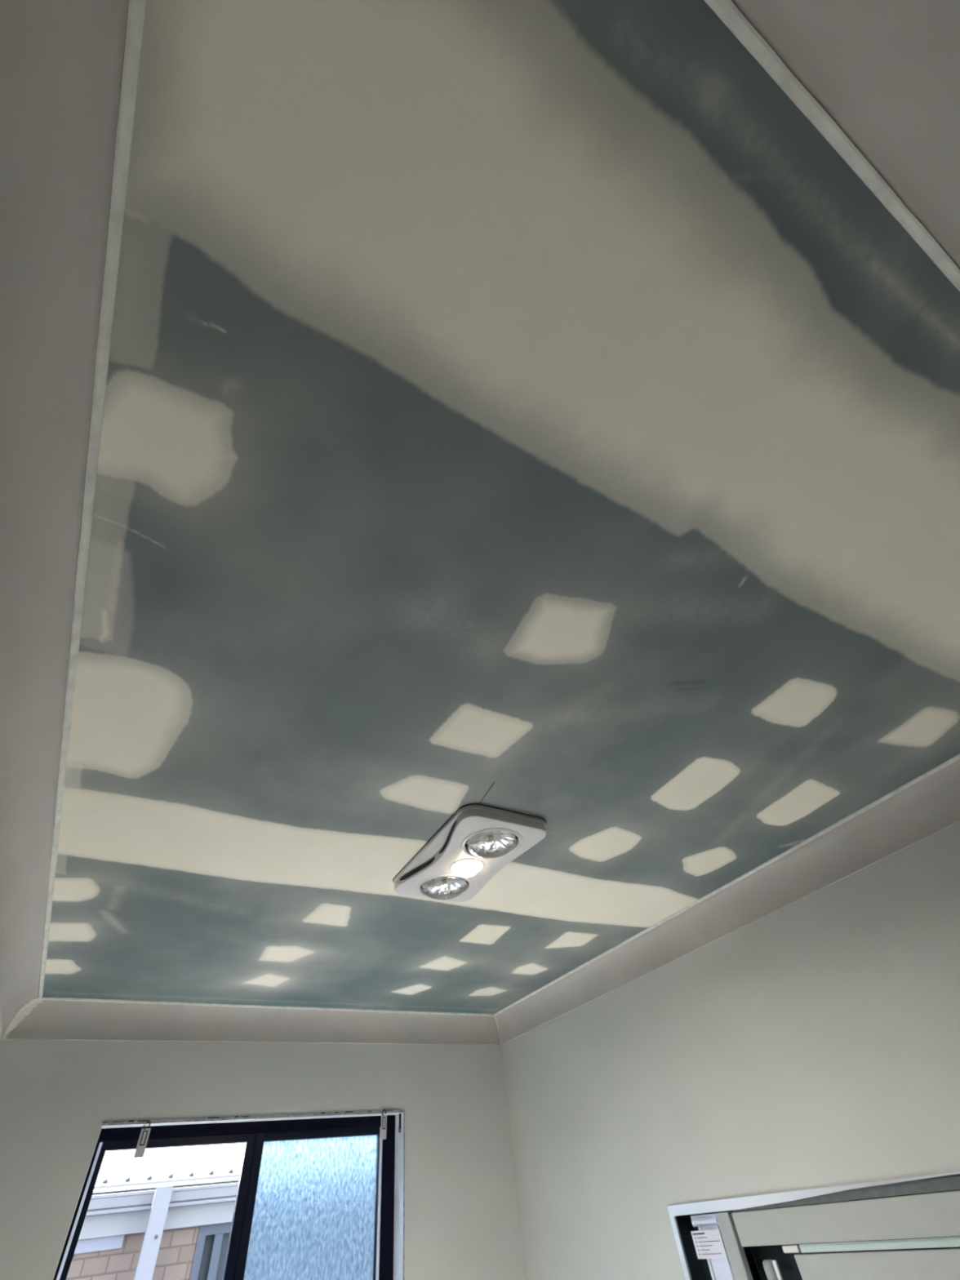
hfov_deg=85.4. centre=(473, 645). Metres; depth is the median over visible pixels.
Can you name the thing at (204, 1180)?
neighbouring house
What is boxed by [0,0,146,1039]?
trim
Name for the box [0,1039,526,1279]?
wall
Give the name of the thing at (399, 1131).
reveal catch
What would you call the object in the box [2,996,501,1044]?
trim
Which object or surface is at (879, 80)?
trim
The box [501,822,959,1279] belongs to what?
wall
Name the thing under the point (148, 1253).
timber post
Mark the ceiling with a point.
(525, 406)
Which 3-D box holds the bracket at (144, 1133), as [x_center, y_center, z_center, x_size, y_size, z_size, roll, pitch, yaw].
[-1.550,2.318,2.442,0.040,0.123,0.014,20,-53,-23]
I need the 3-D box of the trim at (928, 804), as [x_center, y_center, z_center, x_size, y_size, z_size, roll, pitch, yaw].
[1.134,1.262,2.433,0.098,0.152,4.082,20,-53,-23]
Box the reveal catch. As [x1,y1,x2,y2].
[398,1113,400,1133]
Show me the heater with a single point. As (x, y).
(477, 841)
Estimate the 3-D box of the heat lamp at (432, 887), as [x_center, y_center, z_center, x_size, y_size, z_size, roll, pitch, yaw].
[-0.114,0.944,2.031,0.182,0.063,0.178,20,-53,-23]
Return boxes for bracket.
[133,1121,151,1157]
[380,1109,386,1139]
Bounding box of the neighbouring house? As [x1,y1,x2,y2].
[66,1142,244,1279]
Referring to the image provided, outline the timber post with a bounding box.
[133,1186,173,1279]
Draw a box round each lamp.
[421,876,467,899]
[466,830,516,858]
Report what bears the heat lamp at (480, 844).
attached to the heater
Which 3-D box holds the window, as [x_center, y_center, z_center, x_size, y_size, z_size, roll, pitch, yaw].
[-1.038,3.016,2.221,1.530,1.493,0.188,20,-53,-23]
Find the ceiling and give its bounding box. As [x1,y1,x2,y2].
[42,0,959,1013]
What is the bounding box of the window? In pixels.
[52,1109,404,1279]
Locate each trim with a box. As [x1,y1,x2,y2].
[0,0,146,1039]
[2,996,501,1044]
[493,753,959,1044]
[703,0,959,291]
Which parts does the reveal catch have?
catch arm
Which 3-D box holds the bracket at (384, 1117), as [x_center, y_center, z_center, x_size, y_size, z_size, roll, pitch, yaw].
[-0.503,2.686,2.919,0.034,0.125,0.014,20,-53,-23]
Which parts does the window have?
clear sash, patterned sash, patterned pane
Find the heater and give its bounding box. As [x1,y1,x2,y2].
[392,803,546,902]
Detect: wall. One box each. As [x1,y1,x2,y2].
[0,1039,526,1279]
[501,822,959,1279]

